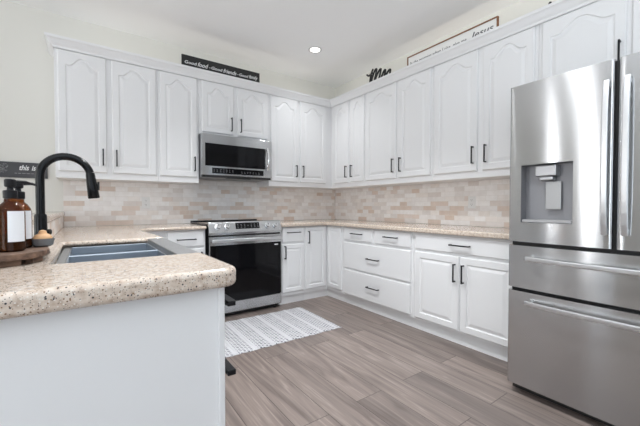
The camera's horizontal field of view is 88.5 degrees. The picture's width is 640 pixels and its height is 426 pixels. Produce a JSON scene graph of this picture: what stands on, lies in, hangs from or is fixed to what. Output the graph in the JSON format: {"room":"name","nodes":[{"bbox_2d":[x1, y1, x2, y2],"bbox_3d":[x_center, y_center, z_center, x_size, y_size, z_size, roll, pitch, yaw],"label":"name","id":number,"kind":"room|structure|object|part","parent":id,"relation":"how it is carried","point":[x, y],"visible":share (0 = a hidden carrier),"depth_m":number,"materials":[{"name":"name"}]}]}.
{"room":"kitchen","nodes":[
{"label":"kitchen","id":0,"kind":"room"},
{"bbox_2d":[0,0,334,226],"bbox_3d":[-2.446,-0.374,3.001,6.720,2.830,0.120,-1,1,-36],"label":"wall","id":1,"kind":"structure","parent":0,"point":[27,108],"depth_m":2.89,"materials":[{"name":"white paint"}]},
{"bbox_2d":[0,161,47,178],"bbox_3d":[-2.632,-0.368,2.780,0.504,0.132,0.020,-1,1,-36],"label":"wall sign","id":2,"kind":"object","parent":1,"relation":"attached to","point":[7,169],"visible":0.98,"depth_m":2.81,"materials":[{"name":"grey paint"}]},
{"bbox_2d":[54,47,157,182],"bbox_3d":[-1.948,-0.850,3.033,0.768,1.100,0.389,-1,1,-36],"label":"upper cabinet","id":3,"kind":"object","parent":1,"relation":"attached to","point":[106,109],"visible":0.98,"depth_m":2.90,"materials":[{"name":"white paint"}]},
{"bbox_3d":[-2.019,-0.853,2.799,0.336,1.001,0.020,-1,1,-36],"label":"door","id":4,"kind":"part","parent":3,"relation":"part of","materials":[{"name":"white paint"}]},
{"bbox_3d":[-1.808,-0.487,2.923,0.010,0.145,0.035,-1,1,-36],"label":"handle","id":5,"kind":"part","parent":3,"relation":"part of","materials":[{"name":"black metal"}]},
{"bbox_3d":[-1.705,-0.857,3.023,0.353,1.001,0.020,-1,1,-36],"label":"door","id":6,"kind":"part","parent":3,"relation":"part of","materials":[{"name":"white paint"}]},
{"bbox_2d":[44,0,597,107],"bbox_3d":[-0.148,-1.383,2.236,2.891,0.084,3.758,-1,1,-36],"label":"crown molding","id":7,"kind":"structure","parent":3,"relation":"attached to","point":[557,8],"depth_m":2.95,"materials":[{"name":"white paint"}]},
{"bbox_2d":[153,70,198,184],"bbox_3d":[-1.480,-0.857,3.367,0.378,1.100,0.389,-1,1,-36],"label":"upper cabinet","id":8,"kind":"object","parent":1,"relation":"attached to","point":[177,94],"visible":0.98,"depth_m":3.23,"materials":[{"name":"white paint"}]},
{"bbox_2d":[63,180,334,226],"bbox_3d":[-1.062,-0.134,3.915,3.149,0.480,0.008,-1,1,-36],"label":"backsplash","id":9,"kind":"structure","parent":1,"relation":"attached to","point":[119,203],"depth_m":3.63,"materials":[{"name":"tile"}]},
{"bbox_2d":[142,197,149,207],"bbox_3d":[-1.793,-0.105,3.383,0.074,0.116,0.008,-1,1,-36],"label":"wall outlet","id":10,"kind":"object","parent":9,"relation":"attached to","point":[145,200],"visible":1,"depth_m":3.38,"materials":[{"name":"white plastic"}]},
{"bbox_2d":[198,79,268,140],"bbox_3d":[-1.002,-1.117,3.703,0.793,0.594,0.389,-1,1,-36],"label":"upper cabinet","id":11,"kind":"object","parent":1,"relation":"attached to","point":[226,110],"visible":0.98,"depth_m":3.54,"materials":[{"name":"white paint"}]},
{"bbox_3d":[-1.075,-1.104,3.467,0.335,0.526,0.020,-1,1,-36],"label":"door","id":12,"kind":"part","parent":11,"relation":"part of","materials":[{"name":"white paint"}]},
{"bbox_2d":[181,54,259,82],"bbox_3d":[-1.043,-1.505,3.536,0.846,0.188,0.018,-1,1,-36],"label":"wooden sign","id":13,"kind":"object","parent":11,"relation":"on","point":[187,60],"visible":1,"depth_m":3.50,"materials":[{"name":"black paint"}]},
{"bbox_2d":[198,133,271,181],"bbox_3d":[-0.972,-0.594,3.672,0.784,0.446,0.470,-1,1,-36],"label":"microwave","id":14,"kind":"object","parent":11,"relation":"attached to","point":[221,157],"visible":0.99,"depth_m":3.51,"materials":[{"name":"grey metal"}]},
{"bbox_3d":[-0.585,-0.603,3.697,0.023,0.253,0.061,-1,1,-36],"label":"handle","id":15,"kind":"part","parent":14,"relation":"part of","materials":[{"name":"silver metal"}]},
{"bbox_3d":[-0.757,-1.109,3.694,0.357,0.526,0.020,-1,1,-36],"label":"door","id":16,"kind":"part","parent":11,"relation":"part of","materials":[{"name":"white paint"}]},
{"bbox_2d":[257,94,343,189],"bbox_3d":[-0.170,-0.876,4.302,1.246,1.100,0.389,-1,1,-36],"label":"upper cabinet","id":17,"kind":"object","parent":1,"relation":"attached to","point":[299,131],"visible":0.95,"depth_m":4.06,"materials":[{"name":"white paint"}]},
{"bbox_3d":[-0.425,-0.876,3.936,0.368,1.001,0.020,-1,1,-36],"label":"door","id":18,"kind":"part","parent":17,"relation":"part of","materials":[{"name":"white paint"}]},
{"bbox_3d":[-0.087,-0.881,4.178,0.389,1.001,0.020,-1,1,-36],"label":"door","id":19,"kind":"part","parent":17,"relation":"part of","materials":[{"name":"white paint"}]},
{"bbox_2d":[5,0,520,87],"bbox_3d":[0.643,-1.766,0.434,8.800,0.060,7.600,-1,1,-36],"label":"ceiling","id":20,"kind":"structure","parent":0,"point":[355,38],"depth_m":3.12,"materials":[{"name":"white paint"}]},
{"bbox_2d":[308,46,321,52],"bbox_3d":[-0.054,-1.799,3.623,0.156,0.006,0.156,-1,1,-36],"label":"recessed light","id":21,"kind":"object","parent":20,"relation":"in","point":[314,49],"visible":1,"depth_m":3.61,"materials":[{"name":"white paint"}]},
{"bbox_2d":[225,295,607,425],"bbox_3d":[0.643,1.124,0.495,8.800,0.060,7.600,-1,1,-36],"label":"floor","id":22,"kind":"structure","parent":0,"point":[375,369],"depth_m":2.06,"materials":[{"name":"grey wood"}]},
{"bbox_2d":[0,243,235,425],"bbox_3d":[-1.437,0.636,1.938,0.904,0.854,2.807,-1,1,-36],"label":"base cabinet","id":23,"kind":"object","parent":22,"relation":"on","point":[155,361],"visible":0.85,"depth_m":0.87,"materials":[{"name":"white paint"}]},
{"bbox_3d":[-0.656,0.660,0.795,0.846,0.854,0.014,-1,1,-36],"label":"panel","id":24,"kind":"part","parent":23,"relation":"part of","materials":[{"name":"white paint"}]},
{"bbox_2d":[0,223,235,319],"bbox_3d":[-1.217,0.176,2.066,1.460,0.058,2.830,-1,1,-36],"label":"countertop","id":25,"kind":"structure","parent":23,"relation":"on","point":[44,286],"depth_m":0.93,"materials":[{"name":"beige stone"}]},
{"bbox_2d":[0,246,49,267],"bbox_3d":[-1.087,0.146,1.082,0.304,0.041,0.304,-1,1,-36],"label":"wooden tray","id":26,"kind":"object","parent":25,"relation":"on","point":[33,254],"visible":0.77,"depth_m":1.05,"materials":[{"name":"brown wood"}]},
{"bbox_2d":[0,179,31,251],"bbox_3d":[-1.015,0.007,1.083,0.074,0.236,0.086,0,1,-14],"label":"soap bottle","id":27,"kind":"object","parent":26,"relation":"on","point":[12,213],"visible":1,"depth_m":1.06,"materials":[{"name":"brown glass"}]},
{"bbox_3d":[-1.014,0.039,1.077,0.073,0.172,0.073,0,1,22],"label":"glass","id":28,"kind":"part","parent":27,"relation":"part of","materials":[{"name":"brown glass"}]},
{"bbox_2d":[13,182,36,247],"bbox_3d":[-1.066,0.005,1.166,0.074,0.236,0.086,0,1,-17],"label":"soap bottle","id":29,"kind":"object","parent":26,"relation":"on","point":[21,195],"visible":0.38,"depth_m":1.16,"materials":[{"name":"brown glass"}]},
{"bbox_3d":[-1.065,0.037,1.160,0.073,0.172,0.073,0,1,19],"label":"glass","id":30,"kind":"part","parent":29,"relation":"part of","materials":[{"name":"brown glass"}]},
{"bbox_2d":[32,237,54,246],"bbox_3d":[-1.017,0.107,1.205,0.070,0.030,0.070,-1,1,-36],"label":"soap dish","id":31,"kind":"object","parent":26,"relation":"on","point":[35,242],"visible":0.94,"depth_m":1.18,"materials":[{"name":"grey ceramic"}]},
{"bbox_2d":[33,230,52,238],"bbox_3d":[-1.017,0.088,1.205,0.057,0.051,0.057,-1,1,-36],"label":"scrubber","id":32,"kind":"object","parent":31,"relation":"in","point":[42,234],"visible":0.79,"depth_m":1.19,"materials":[{"name":"brown"}]},
{"bbox_2d":[32,211,64,236],"bbox_3d":[-1.891,0.071,2.243,0.163,0.140,1.745,-1,1,-36],"label":"tiled ledge","id":33,"kind":"object","parent":25,"relation":"on","point":[55,222],"visible":0.3,"depth_m":2.15,"materials":[{"name":"stone"}]},
{"bbox_2d":[34,153,99,246],"bbox_3d":[-1.044,-0.043,1.355,0.225,0.408,0.056,-1,1,-36],"label":"kitchen faucet","id":34,"kind":"object","parent":25,"relation":"on","point":[40,218],"visible":0.85,"depth_m":1.31,"materials":[{"name":"black metal"}]},
{"bbox_3d":[-1.046,-0.122,1.352,0.192,0.249,0.030,-1,1,-36],"label":"spout","id":35,"kind":"part","parent":34,"relation":"part of","materials":[{"name":"black metal"}]},
{"bbox_2d":[56,238,199,263],"bbox_3d":[-0.922,0.279,1.553,0.490,0.234,0.806,-1,1,-36],"label":"sink","id":36,"kind":"object","parent":25,"relation":"in","point":[155,246],"visible":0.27,"depth_m":1.62,"materials":[{"name":"silver metal"}]},
{"bbox_2d":[68,243,157,255],"bbox_3d":[-1.077,0.287,1.714,0.366,0.203,0.365,-1,1,-36],"label":"basin","id":37,"kind":"object","parent":36,"relation":"in","point":[151,248],"depth_m":1.81,"materials":[{"name":"silver metal"}]},
{"bbox_2d":[66,250,165,262],"bbox_3d":[-0.839,0.294,1.381,0.366,0.203,0.429,-1,1,-36],"label":"basin","id":38,"kind":"object","parent":36,"relation":"in","point":[146,253],"depth_m":1.54,"materials":[{"name":"silver metal"}]},
{"bbox_3d":[-0.355,0.525,1.157,0.048,0.018,0.200,-1,1,-36],"label":"handle","id":39,"kind":"part","parent":23,"relation":"part of","materials":[{"name":"black metal"}]},
{"bbox_3d":[-0.355,0.295,1.152,0.048,0.018,0.200,-1,1,-36],"label":"handle","id":40,"kind":"part","parent":23,"relation":"part of","materials":[{"name":"black metal"}]},
{"bbox_2d":[147,229,204,253],"bbox_3d":[-1.506,0.596,3.216,0.598,0.882,0.653,-1,1,-36],"label":"base cabinet","id":41,"kind":"object","parent":22,"relation":"on","point":[192,239],"visible":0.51,"depth_m":3.05,"materials":[{"name":"white paint"}]},
{"bbox_3d":[-1.244,0.243,3.050,0.329,0.143,0.020,-1,1,-36],"label":"drawer","id":42,"kind":"part","parent":41,"relation":"part of","materials":[{"name":"white paint"}]},
{"bbox_3d":[-1.244,0.625,3.058,0.329,0.580,0.020,-1,1,-36],"label":"door","id":43,"kind":"part","parent":41,"relation":"part of","materials":[{"name":"white paint"}]},
{"bbox_2d":[191,219,282,315],"bbox_3d":[-0.911,0.553,3.593,0.786,0.952,0.712,-1,1,-36],"label":"oven range","id":44,"kind":"object","parent":22,"relation":"on","point":[252,246],"visible":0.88,"depth_m":3.37,"materials":[{"name":"silver metal"}]},
{"bbox_3d":[-0.981,0.136,3.170,0.060,0.059,0.048,-1,1,-36],"label":"knob","id":45,"kind":"part","parent":44,"relation":"part of","materials":[{"name":"silver metal"}]},
{"bbox_3d":[-1.112,0.086,3.862,0.784,0.010,0.024,-1,1,-36],"label":"trim","id":46,"kind":"part","parent":44,"relation":"part of","materials":[{"name":"black plastic"}]},
{"bbox_2d":[191,220,260,225],"bbox_3d":[-0.947,0.104,3.633,0.784,0.016,0.590,-1,1,-36],"label":"cooktop","id":47,"kind":"object","parent":44,"relation":"in","point":[201,222],"depth_m":3.67,"materials":[{"name":"black ceramic"}]},
{"bbox_3d":[-0.743,0.550,3.363,0.776,0.646,0.028,-1,1,-36],"label":"oven door","id":48,"kind":"part","parent":44,"relation":"part of","materials":[{"name":"black glass"}]},
{"bbox_3d":[-0.734,0.592,3.351,0.760,0.560,0.003,-1,1,-36],"label":"glass","id":49,"kind":"part","parent":44,"relation":"part of","materials":[{"name":"black glass"}]},
{"bbox_3d":[-0.718,0.266,3.322,0.750,0.032,0.056,-1,1,-36],"label":"handle","id":50,"kind":"part","parent":44,"relation":"part of","materials":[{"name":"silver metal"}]},
{"bbox_3d":[-0.745,0.932,3.373,0.776,0.106,0.023,-1,1,-36],"label":"drawer","id":51,"kind":"part","parent":44,"relation":"part of","materials":[{"name":"silver metal"}]},
{"bbox_2d":[225,307,341,357],"bbox_3d":[-0.533,1.037,2.929,1.268,0.010,0.737,-1,1,-34],"label":"rug","id":52,"kind":"object","parent":22,"relation":"on","point":[244,335],"visible":0.78,"depth_m":2.92,"materials":[{"name":"grey fabric"}]},
{"bbox_2d":[277,226,303,304],"bbox_3d":[-0.473,0.585,3.953,0.323,0.872,0.653,-1,1,-36],"label":"base cabinet","id":53,"kind":"object","parent":22,"relation":"on","point":[292,243],"visible":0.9,"depth_m":3.72,"materials":[{"name":"white paint"}]},
{"bbox_3d":[-0.306,0.245,3.719,0.287,0.162,0.020,-1,1,-36],"label":"drawer","id":54,"kind":"part","parent":53,"relation":"part of","materials":[{"name":"white paint"}]},
{"bbox_3d":[-0.306,0.621,3.727,0.287,0.540,0.020,-1,1,-36],"label":"door","id":55,"kind":"part","parent":53,"relation":"part of","materials":[{"name":"white paint"}]},
{"bbox_2d":[303,225,344,301],"bbox_3d":[0.111,0.580,4.214,0.927,0.872,0.907,-1,1,-36],"label":"base cabinet","id":56,"kind":"object","parent":22,"relation":"on","point":[323,244],"visible":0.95,"depth_m":3.89,"materials":[{"name":"white paint"}]},
{"bbox_3d":[-0.050,0.524,3.908,0.288,0.727,0.020,-1,1,-36],"label":"door","id":57,"kind":"part","parent":56,"relation":"part of","materials":[{"name":"white paint"}]},
{"bbox_3d":[0.171,0.524,3.880,0.020,0.727,0.262,-1,1,-36],"label":"door","id":58,"kind":"part","parent":56,"relation":"part of","materials":[{"name":"white paint"}]},
{"bbox_2d":[280,219,508,239],"bbox_3d":[0.527,0.140,3.334,1.246,0.040,2.792,-1,1,-36],"label":"countertop","id":59,"kind":"structure","parent":56,"relation":"on","point":[471,231],"depth_m":3.06,"materials":[{"name":"beige stone"}]},
{"bbox_2d":[343,227,414,327],"bbox_3d":[0.774,0.594,3.521,0.653,0.872,0.988,-1,1,-36],"label":"base cabinet","id":60,"kind":"object","parent":22,"relation":"on","point":[378,265],"visible":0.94,"depth_m":3.27,"materials":[{"name":"white paint"}]},
{"bbox_3d":[0.408,0.235,3.542,0.020,0.135,0.447,-1,1,-36],"label":"drawer","id":61,"kind":"part","parent":60,"relation":"part of","materials":[{"name":"white paint"}]},
{"bbox_3d":[0.549,0.778,3.356,0.020,0.276,0.933,-1,1,-36],"label":"drawer","id":62,"kind":"part","parent":60,"relation":"part of","materials":[{"name":"white paint"}]},
{"bbox_3d":[0.549,0.478,3.350,0.020,0.288,0.933,-1,1,-36],"label":"drawer","id":63,"kind":"part","parent":60,"relation":"part of","materials":[{"name":"white paint"}]},
{"bbox_3d":[0.689,0.243,3.150,0.020,0.135,0.453,-1,1,-36],"label":"drawer","id":64,"kind":"part","parent":60,"relation":"part of","materials":[{"name":"white paint"}]},
{"bbox_2d":[413,232,512,361],"bbox_3d":[1.323,0.610,2.752,0.653,0.872,0.898,-1,1,-36],"label":"base cabinet","id":65,"kind":"object","parent":22,"relation":"on","point":[461,286],"visible":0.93,"depth_m":2.54,"materials":[{"name":"white paint"}]},
{"bbox_3d":[0.974,0.635,2.758,0.020,0.589,0.420,-1,1,-36],"label":"door","id":66,"kind":"part","parent":65,"relation":"part of","materials":[{"name":"white paint"}]},
{"bbox_3d":[1.056,0.475,2.592,0.035,0.145,0.010,-1,1,-36],"label":"handle","id":67,"kind":"part","parent":65,"relation":"part of","materials":[{"name":"black metal"}]},
{"bbox_3d":[1.081,0.256,2.552,0.035,0.010,0.170,-1,1,-36],"label":"handle","id":68,"kind":"part","parent":65,"relation":"part of","materials":[{"name":"black metal"}]},
{"bbox_3d":[1.098,0.476,2.534,0.035,0.145,0.010,-1,1,-36],"label":"handle","id":69,"kind":"part","parent":65,"relation":"part of","materials":[{"name":"black metal"}]},
{"bbox_3d":[1.097,0.256,2.578,0.020,0.132,0.843,-1,1,-36],"label":"drawer","id":70,"kind":"part","parent":65,"relation":"part of","materials":[{"name":"white paint"}]},
{"bbox_3d":[1.222,0.642,2.411,0.020,0.589,0.411,-1,1,-36],"label":"door","id":71,"kind":"part","parent":65,"relation":"part of","materials":[{"name":"white paint"}]},
{"bbox_2d":[507,52,639,425],"bbox_3d":[1.751,0.160,1.819,0.975,1.812,0.960,-1,1,-36],"label":"refrigerator","id":72,"kind":"object","parent":22,"relation":"on","point":[574,293],"visible":1,"depth_m":1.67,"materials":[{"name":"grey metal"}]},
{"bbox_3d":[1.286,-0.282,1.775,0.080,0.902,0.476,-1,1,-36],"label":"door","id":73,"kind":"part","parent":72,"relation":"part of","materials":[{"name":"silver metal"}]},
{"bbox_3d":[1.427,0.737,1.600,0.080,0.552,0.960,-1,1,-36],"label":"drawer","id":74,"kind":"part","parent":72,"relation":"part of","materials":[{"name":"silver metal"}]},
{"bbox_3d":[1.427,0.318,1.591,0.080,0.246,0.960,-1,1,-36],"label":"drawer","id":75,"kind":"part","parent":72,"relation":"part of","materials":[{"name":"silver metal"}]},
{"bbox_3d":[1.374,0.516,1.557,0.050,0.026,0.750,-1,1,-36],"label":"handle","id":76,"kind":"part","parent":72,"relation":"part of","materials":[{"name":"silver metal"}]},
{"bbox_3d":[1.374,0.266,1.552,0.050,0.026,0.750,-1,1,-36],"label":"handle","id":77,"kind":"part","parent":72,"relation":"part of","materials":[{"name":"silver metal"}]},
{"bbox_3d":[1.358,-0.264,1.564,0.050,0.740,0.024,-1,1,-36],"label":"handle","id":78,"kind":"part","parent":72,"relation":"part of","materials":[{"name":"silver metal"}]},
{"bbox_3d":[1.401,-0.263,1.504,0.050,0.740,0.024,-1,1,-36],"label":"handle","id":79,"kind":"part","parent":72,"relation":"part of","materials":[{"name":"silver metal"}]},
{"bbox_3d":[1.569,-0.274,1.379,0.080,0.902,0.470,-1,1,-36],"label":"door","id":80,"kind":"part","parent":72,"relation":"part of","materials":[{"name":"silver metal"}]},
{"bbox_2d":[335,0,556,227],"bbox_3d":[1.422,-0.380,3.262,0.120,2.830,3.950,-1,1,-36],"label":"wall","id":81,"kind":"structure","parent":0,"point":[522,7],"depth_m":3.21,"materials":[{"name":"white paint"}]},
{"bbox_2d":[331,94,378,188],"bbox_3d":[0.455,-0.874,4.167,0.389,1.100,0.662,-1,1,-36],"label":"upper cabinet","id":82,"kind":"object","parent":81,"relation":"attached to","point":[348,118],"visible":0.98,"depth_m":4.05,"materials":[{"name":"white paint"}]},
{"bbox_3d":[0.267,-0.881,4.172,0.020,1.001,0.301,-1,1,-36],"label":"door","id":83,"kind":"part","parent":82,"relation":"part of","materials":[{"name":"white paint"}]},
{"bbox_3d":[0.448,-0.876,3.920,0.020,1.001,0.235,-1,1,-36],"label":"door","id":84,"kind":"part","parent":82,"relation":"part of","materials":[{"name":"white paint"}]},
{"bbox_2d":[366,66,452,186],"bbox_3d":[0.911,-0.860,3.528,0.389,1.100,0.906,-1,1,-36],"label":"upper cabinet","id":85,"kind":"object","parent":81,"relation":"attached to","point":[400,113],"visible":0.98,"depth_m":3.37,"materials":[{"name":"white paint"}]},
{"bbox_2d":[366,68,390,81],"bbox_3d":[0.689,-1.572,3.816,0.022,0.284,0.427,-1,1,-36],"label":"cutout","id":86,"kind":"object","parent":85,"relation":"on","point":[371,75],"visible":0.55,"depth_m":3.84,"materials":[{"name":"black paint"}]},
{"bbox_3d":[0.667,-0.870,3.612,0.020,1.001,0.444,-1,1,-36],"label":"door","id":87,"kind":"part","parent":85,"relation":"part of","materials":[{"name":"white paint"}]},
{"bbox_3d":[0.930,-0.862,3.244,0.020,1.001,0.380,-1,1,-36],"label":"door","id":88,"kind":"part","parent":85,"relation":"part of","materials":[{"name":"white paint"}]},
{"bbox_2d":[335,179,509,227],"bbox_3d":[1.035,-0.101,3.699,0.008,0.424,2.780,-1,1,-36],"label":"backsplash","id":89,"kind":"structure","parent":81,"relation":"attached to","point":[440,203],"depth_m":3.48,"materials":[{"name":"tile"}]},
{"bbox_2d":[468,196,475,207],"bbox_3d":[1.440,-0.101,3.116,0.008,0.116,0.074,-1,1,-36],"label":"wall outlet","id":90,"kind":"object","parent":89,"relation":"attached to","point":[471,199],"visible":1,"depth_m":3.11,"materials":[{"name":"white plastic"}]},
{"bbox_2d":[433,24,538,181],"bbox_3d":[1.430,-0.845,2.802,0.389,1.100,0.875,-1,1,-36],"label":"upper cabinet","id":91,"kind":"object","parent":81,"relation":"attached to","point":[472,118],"visible":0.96,"depth_m":2.71,"materials":[{"name":"white paint"}]},
{"bbox_2d":[407,16,498,65],"bbox_3d":[1.200,-1.517,3.091,0.022,0.231,0.936,-1,1,-36],"label":"framed sign","id":92,"kind":"object","parent":91,"relation":"on","point":[491,23],"visible":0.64,"depth_m":3.02,"materials":[{"name":"white wood"}]},
{"bbox_3d":[1.186,-0.854,2.886,0.020,1.001,0.413,-1,1,-36],"label":"door","id":93,"kind":"part","parent":91,"relation":"part of","materials":[{"name":"white paint"}]},
{"bbox_3d":[1.266,-0.483,2.734,0.035,0.145,0.010,-1,1,-36],"label":"handle","id":94,"kind":"part","parent":91,"relation":"part of","materials":[{"name":"black metal"}]},
{"bbox_3d":[1.328,-0.482,2.647,0.035,0.145,0.010,-1,1,-36],"label":"handle","id":95,"kind":"part","parent":91,"relation":"part of","materials":[{"name":"black metal"}]},
{"bbox_3d":[1.442,-0.847,2.528,0.020,1.001,0.373,-1,1,-36],"label":"door","id":96,"kind":"part","parent":91,"relation":"part of","materials":[{"name":"white paint"}]},
{"bbox_2d":[539,0,639,79],"bbox_3d":[1.968,-1.094,2.043,0.389,0.570,0.973,-1,1,-36],"label":"upper cabinet","id":97,"kind":"object","parent":81,"relation":"attached to","point":[599,31],"visible":0.73,"depth_m":2.11,"materials":[{"name":"white paint"}]},
{"bbox_3d":[1.800,-0.968,1.976,0.035,0.145,0.010,-1,1,-36],"label":"handle","id":98,"kind":"part","parent":97,"relation":"part of","materials":[{"name":"black metal"}]},
{"bbox_3d":[1.983,-1.090,1.764,0.020,0.483,0.453,-1,1,-36],"label":"door","id":99,"kind":"part","parent":97,"relation":"part of","materials":[{"name":"white paint"}]}
]}

